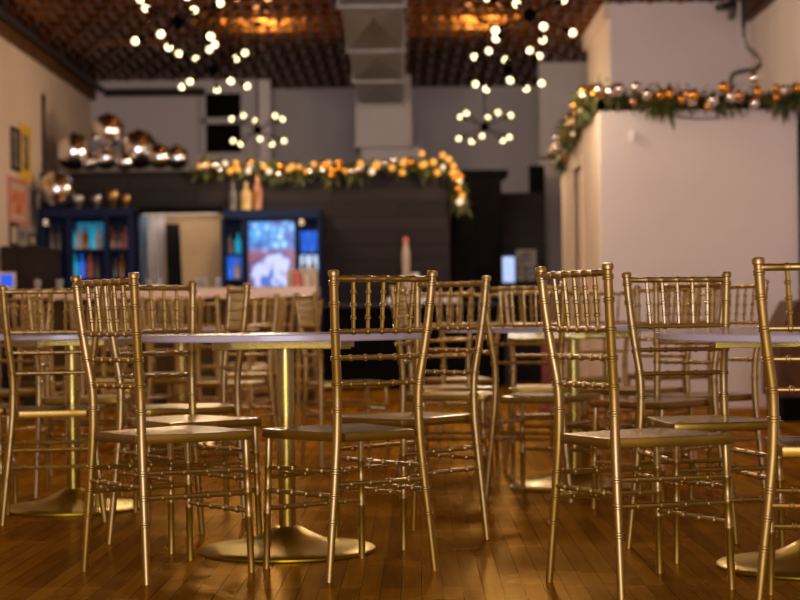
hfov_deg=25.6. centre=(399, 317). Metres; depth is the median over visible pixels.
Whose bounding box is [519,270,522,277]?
print
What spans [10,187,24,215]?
print
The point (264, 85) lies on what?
trim
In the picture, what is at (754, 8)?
trim
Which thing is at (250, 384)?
chair
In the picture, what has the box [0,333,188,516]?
pedestal table
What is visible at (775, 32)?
wall
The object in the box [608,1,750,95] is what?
wall
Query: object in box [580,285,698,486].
chair
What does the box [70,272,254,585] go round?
chair
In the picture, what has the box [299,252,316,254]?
shelf
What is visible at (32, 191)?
framed picture
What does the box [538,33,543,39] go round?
socket
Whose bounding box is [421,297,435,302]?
napkin stack
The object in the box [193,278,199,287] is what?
drinking glass
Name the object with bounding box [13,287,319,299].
countertop
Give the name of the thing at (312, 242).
bottle
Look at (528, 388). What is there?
chair
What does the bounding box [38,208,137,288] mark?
shelving unit
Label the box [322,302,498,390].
bar counter
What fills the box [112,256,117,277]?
bottle
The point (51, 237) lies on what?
bottle
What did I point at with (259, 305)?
chair
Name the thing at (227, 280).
shelf
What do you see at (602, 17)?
trim
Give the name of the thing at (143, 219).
curtain
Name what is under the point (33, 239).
framed picture
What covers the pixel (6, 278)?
tablet
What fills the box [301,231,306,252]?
bottle
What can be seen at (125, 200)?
metal cup
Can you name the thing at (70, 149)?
disco ball
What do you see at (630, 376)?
chair
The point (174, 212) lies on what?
lamp
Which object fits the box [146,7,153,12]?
socket
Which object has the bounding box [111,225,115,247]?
bottle
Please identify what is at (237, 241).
bottle
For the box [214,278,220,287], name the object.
drinking glass
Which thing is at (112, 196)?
metal cup
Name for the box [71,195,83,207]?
metal cup
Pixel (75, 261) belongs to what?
bottle
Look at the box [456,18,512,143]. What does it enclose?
sputnik chandelier
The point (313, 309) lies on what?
chair
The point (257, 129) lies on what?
sputnik chandelier
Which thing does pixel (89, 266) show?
bottle
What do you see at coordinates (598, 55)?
wall
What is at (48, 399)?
chair
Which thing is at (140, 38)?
socket
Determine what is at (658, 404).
chair
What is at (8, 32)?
trim
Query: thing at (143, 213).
diffuser
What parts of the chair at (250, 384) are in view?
post, seat, rail, crest rail, rail, leg, post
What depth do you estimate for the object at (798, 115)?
14.60 m
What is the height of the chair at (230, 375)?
0.929 m
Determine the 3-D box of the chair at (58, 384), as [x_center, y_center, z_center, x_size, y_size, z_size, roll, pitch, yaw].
[-2.636,0.351,13.247,0.412,0.929,0.445,-1,0,29]
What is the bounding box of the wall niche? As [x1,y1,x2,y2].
[139,206,223,287]
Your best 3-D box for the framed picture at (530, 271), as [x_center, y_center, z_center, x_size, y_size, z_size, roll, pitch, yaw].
[1.555,-0.518,20.883,0.094,0.138,0.034,-1,0,0]
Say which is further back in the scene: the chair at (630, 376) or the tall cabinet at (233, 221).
the tall cabinet at (233, 221)
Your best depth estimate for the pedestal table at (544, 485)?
8.00 m
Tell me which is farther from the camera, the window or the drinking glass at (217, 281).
the window
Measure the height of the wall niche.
2.027 m
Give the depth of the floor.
6.22 m
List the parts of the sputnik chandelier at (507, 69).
bulb, bulb, arm, rod, bulb, arm, bulb, bulb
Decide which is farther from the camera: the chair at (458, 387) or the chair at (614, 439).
the chair at (458, 387)
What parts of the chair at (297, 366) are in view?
seat, post, post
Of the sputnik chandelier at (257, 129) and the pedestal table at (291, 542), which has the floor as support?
the pedestal table at (291, 542)
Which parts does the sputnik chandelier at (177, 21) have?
bulb, bulb, arm, bulb, arm, bulb, rod, arm, arm, arm, bulb, bulb, bulb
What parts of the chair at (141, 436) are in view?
post, crest rail, rail, rail, rail, post, seat, leg, leg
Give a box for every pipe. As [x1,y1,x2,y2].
[0,1,104,92]
[104,88,204,96]
[715,1,737,19]
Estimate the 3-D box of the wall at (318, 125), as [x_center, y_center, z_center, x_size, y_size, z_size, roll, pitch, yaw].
[-0.234,-1.179,24.075,7.560,3.930,0.150,-1,0,0]
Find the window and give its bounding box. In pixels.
[201,89,246,152]
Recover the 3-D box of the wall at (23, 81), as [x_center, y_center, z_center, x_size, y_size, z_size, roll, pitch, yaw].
[-4.089,-1.133,10.400,0.150,3.930,27.600,-1,0,0]
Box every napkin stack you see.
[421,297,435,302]
[443,297,456,301]
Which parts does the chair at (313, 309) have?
post, crest rail, rail, rail, post, seat, leg, leg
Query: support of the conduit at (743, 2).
hanging from the ceiling
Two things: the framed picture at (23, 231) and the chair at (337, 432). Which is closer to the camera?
the chair at (337, 432)
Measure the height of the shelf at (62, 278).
0.024 m
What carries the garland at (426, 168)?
attached to the wall at (364, 229)
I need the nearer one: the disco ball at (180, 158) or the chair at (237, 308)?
the chair at (237, 308)
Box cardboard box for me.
[287,270,317,286]
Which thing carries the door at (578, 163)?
in the wall at (588, 148)
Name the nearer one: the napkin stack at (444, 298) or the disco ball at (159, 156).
the napkin stack at (444, 298)
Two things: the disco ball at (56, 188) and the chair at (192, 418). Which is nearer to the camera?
the chair at (192, 418)
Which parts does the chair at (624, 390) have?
leg, seat, post, rail, crest rail, rail, rail, post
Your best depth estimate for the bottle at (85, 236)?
19.37 m
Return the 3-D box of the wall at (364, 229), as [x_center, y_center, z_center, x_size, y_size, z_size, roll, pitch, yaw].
[-1.723,-0.421,19.900,4.564,2.450,0.600,-1,0,0]
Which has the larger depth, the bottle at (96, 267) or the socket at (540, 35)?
the bottle at (96, 267)
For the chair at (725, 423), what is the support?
on the floor
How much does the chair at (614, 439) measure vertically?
0.929 m
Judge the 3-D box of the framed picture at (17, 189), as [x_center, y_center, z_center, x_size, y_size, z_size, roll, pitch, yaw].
[-4.005,-1.214,18.425,0.020,0.482,0.917,-1,0,0]
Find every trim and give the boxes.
[0,11,95,100]
[259,80,271,166]
[582,3,609,49]
[746,0,774,21]
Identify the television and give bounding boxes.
[247,220,294,286]
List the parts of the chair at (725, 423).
post, leg, crest rail, rail, rail, rail, seat, post, leg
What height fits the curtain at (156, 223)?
1.052 m
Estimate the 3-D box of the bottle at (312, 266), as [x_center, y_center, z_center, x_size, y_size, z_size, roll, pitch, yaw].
[-0.963,-0.558,19.390,0.072,0.240,0.072,-1,0,0]
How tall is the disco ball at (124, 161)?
0.222 m
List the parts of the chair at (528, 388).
post, leg, crest rail, rail, rail, rail, seat, post, leg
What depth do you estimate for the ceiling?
19.68 m
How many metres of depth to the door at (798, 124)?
14.59 m
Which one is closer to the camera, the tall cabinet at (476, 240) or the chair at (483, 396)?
the chair at (483, 396)
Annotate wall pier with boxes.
[537,62,587,371]
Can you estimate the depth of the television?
19.35 m
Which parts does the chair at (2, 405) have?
leg, seat, leg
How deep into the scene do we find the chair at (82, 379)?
10.59 m
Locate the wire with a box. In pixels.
[663,112,719,119]
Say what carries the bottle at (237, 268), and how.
on the tall cabinet at (233, 221)
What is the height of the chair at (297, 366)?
0.929 m
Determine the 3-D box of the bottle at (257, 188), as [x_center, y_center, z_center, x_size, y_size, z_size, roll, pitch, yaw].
[-1.571,-1.394,19.370,0.110,0.418,0.110,-1,0,0]
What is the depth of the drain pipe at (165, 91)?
22.81 m
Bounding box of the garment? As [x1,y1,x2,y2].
[166,214,181,284]
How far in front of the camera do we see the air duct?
20.07 m
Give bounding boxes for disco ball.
[39,170,74,206]
[55,132,92,170]
[81,152,97,170]
[91,113,124,146]
[95,145,116,169]
[115,151,133,170]
[119,129,156,168]
[148,144,171,168]
[168,145,188,169]
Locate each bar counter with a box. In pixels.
[13,287,319,405]
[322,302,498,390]
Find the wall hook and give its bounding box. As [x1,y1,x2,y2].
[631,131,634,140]
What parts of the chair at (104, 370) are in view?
post, leg, seat, rail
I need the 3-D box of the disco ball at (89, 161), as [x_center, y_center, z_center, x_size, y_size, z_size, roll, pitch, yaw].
[-3.463,-1.745,19.620,0.190,0.202,0.190,-1,0,45]
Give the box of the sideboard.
[0,246,61,400]
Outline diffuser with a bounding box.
[143,213,217,214]
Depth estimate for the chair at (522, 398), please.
7.52 m
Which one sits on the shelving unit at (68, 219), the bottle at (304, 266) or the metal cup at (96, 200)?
the metal cup at (96, 200)
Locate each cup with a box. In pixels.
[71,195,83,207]
[91,195,101,207]
[106,190,118,207]
[120,195,130,207]
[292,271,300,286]
[303,274,310,286]
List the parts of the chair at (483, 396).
post, post, seat, leg, leg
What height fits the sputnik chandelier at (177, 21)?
1.312 m
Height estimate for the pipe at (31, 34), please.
0.165 m
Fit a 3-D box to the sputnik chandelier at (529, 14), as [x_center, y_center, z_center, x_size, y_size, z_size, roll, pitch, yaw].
[0.858,-2.511,11.700,0.620,1.293,0.604,-1,0,0]
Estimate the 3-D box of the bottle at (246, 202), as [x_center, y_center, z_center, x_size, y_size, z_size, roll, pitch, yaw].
[-1.697,-1.351,19.370,0.120,0.334,0.120,-1,0,0]
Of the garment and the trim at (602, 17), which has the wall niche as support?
the garment
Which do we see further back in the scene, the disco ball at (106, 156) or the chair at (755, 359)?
the disco ball at (106, 156)
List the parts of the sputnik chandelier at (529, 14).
bulb, bulb, arm, arm, arm, bulb, arm, bulb, arm, arm, bulb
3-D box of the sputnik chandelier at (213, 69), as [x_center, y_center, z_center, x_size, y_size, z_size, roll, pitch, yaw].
[-1.536,-2.504,14.400,0.593,1.250,0.621,-1,0,0]
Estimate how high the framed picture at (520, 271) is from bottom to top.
0.138 m
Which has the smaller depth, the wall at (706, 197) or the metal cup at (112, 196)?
the wall at (706, 197)
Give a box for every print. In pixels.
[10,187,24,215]
[518,251,533,263]
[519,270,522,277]
[529,270,532,277]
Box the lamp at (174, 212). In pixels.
[142,212,218,214]
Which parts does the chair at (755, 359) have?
leg, leg, seat, post, crest rail, rail, rail, post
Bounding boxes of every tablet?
[0,272,15,288]
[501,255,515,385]
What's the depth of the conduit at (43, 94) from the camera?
19.73 m
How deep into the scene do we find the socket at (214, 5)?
11.70 m
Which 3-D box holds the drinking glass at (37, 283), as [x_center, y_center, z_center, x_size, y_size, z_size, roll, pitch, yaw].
[-3.360,-0.302,16.300,0.068,0.100,0.068,-1,0,0]
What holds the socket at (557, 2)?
attached to the sputnik chandelier at (529, 14)
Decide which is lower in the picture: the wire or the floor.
the floor
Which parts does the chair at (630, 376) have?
leg, seat, post, post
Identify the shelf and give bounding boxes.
[56,248,127,251]
[61,277,127,280]
[225,253,240,255]
[226,279,241,281]
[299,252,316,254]
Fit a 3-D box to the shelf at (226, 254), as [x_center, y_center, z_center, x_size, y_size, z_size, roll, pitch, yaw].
[-1.828,-0.695,19.405,0.177,0.024,0.250,-1,0,0]
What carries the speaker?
on the wall at (523, 214)
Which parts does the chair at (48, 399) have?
post, post, seat, leg, leg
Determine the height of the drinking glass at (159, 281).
0.100 m
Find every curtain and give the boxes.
[138,214,147,284]
[147,215,164,284]
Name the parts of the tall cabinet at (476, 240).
door, cornice, door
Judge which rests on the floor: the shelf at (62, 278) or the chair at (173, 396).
the chair at (173, 396)
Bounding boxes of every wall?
[0,37,92,400]
[40,168,449,303]
[92,79,261,171]
[271,86,538,226]
[501,192,545,381]
[561,108,601,408]
[588,22,608,88]
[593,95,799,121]
[598,95,798,409]
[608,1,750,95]
[750,0,799,299]
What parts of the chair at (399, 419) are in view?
leg, seat, leg, post, rail, rail, rail, crest rail, post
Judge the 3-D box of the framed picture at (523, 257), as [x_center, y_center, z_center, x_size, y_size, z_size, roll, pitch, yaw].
[1.499,-0.711,20.883,0.230,0.193,0.034,-1,0,0]
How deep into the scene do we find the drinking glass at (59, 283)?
16.27 m
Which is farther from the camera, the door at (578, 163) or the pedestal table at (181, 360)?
the door at (578, 163)
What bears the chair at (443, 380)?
on the floor
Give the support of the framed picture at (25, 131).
attached to the wall at (23, 81)
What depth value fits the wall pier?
21.80 m
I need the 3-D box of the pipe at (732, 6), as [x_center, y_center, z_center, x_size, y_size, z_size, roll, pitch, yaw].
[3.161,-2.925,16.780,0.187,0.199,1.269,-1,0,16]
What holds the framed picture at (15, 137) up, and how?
attached to the wall at (23, 81)
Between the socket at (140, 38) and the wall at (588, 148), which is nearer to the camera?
the socket at (140, 38)
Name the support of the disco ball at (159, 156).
on the wall at (364, 229)
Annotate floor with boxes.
[0,382,799,599]
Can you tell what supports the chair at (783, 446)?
on the floor
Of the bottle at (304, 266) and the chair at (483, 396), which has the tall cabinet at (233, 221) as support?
the bottle at (304, 266)
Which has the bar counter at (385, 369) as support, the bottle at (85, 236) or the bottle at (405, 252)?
the bottle at (405, 252)
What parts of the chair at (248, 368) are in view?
post, seat, rail, crest rail, leg, post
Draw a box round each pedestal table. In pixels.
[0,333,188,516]
[102,327,259,448]
[141,332,421,562]
[444,325,652,492]
[571,324,640,448]
[655,326,799,580]
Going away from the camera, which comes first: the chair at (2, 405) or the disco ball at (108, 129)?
the chair at (2, 405)
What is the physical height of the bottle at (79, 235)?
0.254 m
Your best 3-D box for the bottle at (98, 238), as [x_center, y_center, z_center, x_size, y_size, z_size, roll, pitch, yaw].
[-3.327,-0.889,19.400,0.083,0.261,0.083,-1,0,0]
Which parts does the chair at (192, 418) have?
post, crest rail, rail, rail, rail, leg, seat, post, leg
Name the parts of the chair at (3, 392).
post, rail, rail, seat, crest rail, post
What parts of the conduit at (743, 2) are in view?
drop rod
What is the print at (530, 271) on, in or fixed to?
attached to the framed picture at (530, 271)
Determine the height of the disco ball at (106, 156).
0.272 m
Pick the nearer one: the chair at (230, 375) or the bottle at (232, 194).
the chair at (230, 375)
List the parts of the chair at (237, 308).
leg, leg, seat, post, rail, rail, crest rail, post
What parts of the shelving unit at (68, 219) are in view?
lit panel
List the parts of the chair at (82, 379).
post, post, seat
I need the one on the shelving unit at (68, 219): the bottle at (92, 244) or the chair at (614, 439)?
the bottle at (92, 244)
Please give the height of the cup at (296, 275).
0.150 m
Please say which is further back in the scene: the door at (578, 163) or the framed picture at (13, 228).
the framed picture at (13, 228)
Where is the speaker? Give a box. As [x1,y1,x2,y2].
[529,165,544,192]
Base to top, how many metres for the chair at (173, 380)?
0.929 m
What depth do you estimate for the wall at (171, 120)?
23.00 m
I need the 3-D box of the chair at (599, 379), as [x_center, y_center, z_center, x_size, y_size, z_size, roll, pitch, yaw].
[1.059,0.307,9.766,0.412,0.929,0.445,-1,0,-9]
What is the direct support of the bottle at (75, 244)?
on the shelving unit at (68, 219)
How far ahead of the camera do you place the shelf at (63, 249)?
19.28 m
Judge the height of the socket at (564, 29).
0.047 m
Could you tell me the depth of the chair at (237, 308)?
7.01 m
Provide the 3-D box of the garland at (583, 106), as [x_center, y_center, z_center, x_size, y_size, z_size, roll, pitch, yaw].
[1.845,-1.717,15.804,1.729,0.710,3.975,-1,0,-27]
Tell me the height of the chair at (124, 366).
0.929 m
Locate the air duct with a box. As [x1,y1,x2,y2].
[336,0,420,168]
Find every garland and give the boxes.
[188,151,471,217]
[538,72,799,180]
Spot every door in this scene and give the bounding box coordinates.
[572,156,585,375]
[797,123,799,297]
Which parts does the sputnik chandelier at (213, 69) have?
bulb, bulb, arm, bulb, rod, arm, bulb, bulb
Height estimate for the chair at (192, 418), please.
0.929 m
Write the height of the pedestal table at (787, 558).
0.740 m
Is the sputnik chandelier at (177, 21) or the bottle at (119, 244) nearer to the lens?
the sputnik chandelier at (177, 21)
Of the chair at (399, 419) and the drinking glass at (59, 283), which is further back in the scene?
the drinking glass at (59, 283)
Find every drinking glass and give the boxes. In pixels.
[34,280,40,288]
[56,280,62,288]
[146,278,152,284]
[156,278,162,284]
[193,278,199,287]
[201,278,207,287]
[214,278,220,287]
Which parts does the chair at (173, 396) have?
leg, post, seat, rail, crest rail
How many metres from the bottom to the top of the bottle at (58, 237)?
0.280 m
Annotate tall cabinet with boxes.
[221,209,323,380]
[449,169,507,385]
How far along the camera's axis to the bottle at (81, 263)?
19.37 m
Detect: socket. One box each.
[137,35,145,41]
[142,0,149,5]
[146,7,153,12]
[210,2,217,8]
[496,32,504,38]
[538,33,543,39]
[555,0,562,4]
[562,27,570,33]
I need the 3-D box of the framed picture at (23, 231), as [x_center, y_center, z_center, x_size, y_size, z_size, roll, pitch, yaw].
[-4.001,-0.867,18.627,0.020,0.212,0.419,-1,0,0]
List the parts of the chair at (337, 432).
leg, post, seat, leg, rail, rail, rail, crest rail, post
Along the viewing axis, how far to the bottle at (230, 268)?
19.36 m
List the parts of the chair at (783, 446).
post, leg, crest rail, seat, rail, rail, rail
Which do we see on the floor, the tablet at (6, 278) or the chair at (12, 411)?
the chair at (12, 411)
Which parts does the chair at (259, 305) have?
seat, post, post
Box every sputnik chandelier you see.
[131,0,223,50]
[176,0,250,92]
[229,21,286,145]
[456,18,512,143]
[471,0,544,91]
[485,0,576,43]
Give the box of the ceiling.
[0,0,740,88]
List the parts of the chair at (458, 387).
post, leg, crest rail, rail, rail, rail, seat, post, leg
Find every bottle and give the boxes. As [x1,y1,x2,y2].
[48,225,54,248]
[55,224,61,248]
[74,228,76,248]
[74,252,77,274]
[76,226,81,248]
[79,252,84,277]
[82,225,88,248]
[86,253,92,277]
[89,224,95,248]
[93,255,100,277]
[95,225,102,248]
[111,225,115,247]
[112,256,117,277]
[116,224,122,247]
[118,252,125,277]
[122,225,127,247]
[227,232,233,252]
[227,257,233,278]
[229,180,236,209]
[234,257,240,278]
[235,232,240,252]
[241,180,251,209]
[252,172,262,208]
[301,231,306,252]
[301,256,307,269]
[309,231,315,251]
[309,256,315,269]
[401,237,410,302]
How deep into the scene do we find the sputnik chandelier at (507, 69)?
14.38 m
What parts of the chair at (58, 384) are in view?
post, seat, post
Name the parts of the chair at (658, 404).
leg, seat, post, leg, rail, rail, rail, crest rail, post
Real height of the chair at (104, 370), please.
0.929 m
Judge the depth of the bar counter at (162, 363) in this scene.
16.10 m
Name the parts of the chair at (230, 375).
seat, post, post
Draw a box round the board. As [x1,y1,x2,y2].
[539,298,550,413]
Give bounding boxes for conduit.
[42,93,45,172]
[728,0,761,85]
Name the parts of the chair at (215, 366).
post, crest rail, rail, seat, post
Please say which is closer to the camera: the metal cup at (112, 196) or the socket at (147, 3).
the socket at (147, 3)
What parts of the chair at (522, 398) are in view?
post, leg, rail, rail, crest rail, rail, seat, post, leg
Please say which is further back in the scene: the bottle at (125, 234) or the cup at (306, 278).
the bottle at (125, 234)
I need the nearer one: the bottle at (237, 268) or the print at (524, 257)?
the bottle at (237, 268)
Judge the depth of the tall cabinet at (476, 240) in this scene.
19.90 m
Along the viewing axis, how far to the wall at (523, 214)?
20.90 m
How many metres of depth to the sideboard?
17.58 m
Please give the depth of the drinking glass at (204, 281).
16.27 m
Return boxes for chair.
[0,285,107,525]
[0,294,53,476]
[0,403,17,514]
[10,303,87,427]
[25,294,130,497]
[63,305,130,422]
[65,301,141,431]
[68,298,145,452]
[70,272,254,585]
[102,281,261,553]
[131,283,250,521]
[131,299,203,428]
[140,295,217,452]
[169,303,234,415]
[191,294,279,463]
[215,296,285,423]
[216,304,286,416]
[227,299,296,426]
[251,300,322,425]
[262,270,437,582]
[294,291,390,466]
[331,276,490,549]
[389,285,494,490]
[406,289,499,478]
[423,291,504,459]
[480,281,601,502]
[503,287,589,479]
[535,262,735,599]
[549,289,634,458]
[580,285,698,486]
[590,282,723,515]
[621,271,785,563]
[625,289,719,450]
[638,279,768,499]
[751,257,799,599]
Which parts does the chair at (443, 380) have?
post, seat, rail, rail, crest rail, leg, post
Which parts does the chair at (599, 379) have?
leg, post, seat, crest rail, rail, rail, rail, post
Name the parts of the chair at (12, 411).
leg, post, crest rail, rail, rail, rail, seat, leg, post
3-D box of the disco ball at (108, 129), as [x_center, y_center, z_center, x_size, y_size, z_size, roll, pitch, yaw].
[-3.304,-2.118,19.870,0.380,0.392,0.380,-1,0,-8]
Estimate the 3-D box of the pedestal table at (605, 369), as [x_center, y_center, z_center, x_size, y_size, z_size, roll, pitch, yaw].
[1.255,0.400,10.600,0.980,0.735,0.980,-1,0,-30]
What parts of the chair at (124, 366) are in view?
leg, post, seat, post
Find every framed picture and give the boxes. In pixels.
[7,175,27,226]
[9,222,18,245]
[10,126,20,172]
[19,122,31,182]
[19,225,27,245]
[28,185,37,232]
[28,233,38,245]
[516,250,535,265]
[517,268,523,279]
[527,268,534,279]
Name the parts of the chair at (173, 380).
post, leg, crest rail, rail, seat, post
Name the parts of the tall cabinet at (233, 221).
lit panel, lit panel, lit panel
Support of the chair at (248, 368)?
on the floor
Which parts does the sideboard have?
door, door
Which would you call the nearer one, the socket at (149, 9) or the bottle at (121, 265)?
the socket at (149, 9)
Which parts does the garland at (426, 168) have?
fairy bulb, fairy bulb, fairy bulb, fairy bulb, fairy bulb, fairy bulb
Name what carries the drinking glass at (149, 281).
on the bar counter at (162, 363)
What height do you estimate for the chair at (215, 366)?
0.929 m
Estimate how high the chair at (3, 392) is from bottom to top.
0.929 m
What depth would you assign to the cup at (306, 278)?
16.32 m
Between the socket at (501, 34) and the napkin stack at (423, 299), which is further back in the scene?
the napkin stack at (423, 299)
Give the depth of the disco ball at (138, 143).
19.75 m
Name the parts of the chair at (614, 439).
post, crest rail, rail, rail, rail, post, seat, leg, leg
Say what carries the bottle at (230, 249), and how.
on the tall cabinet at (233, 221)
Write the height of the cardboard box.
0.170 m

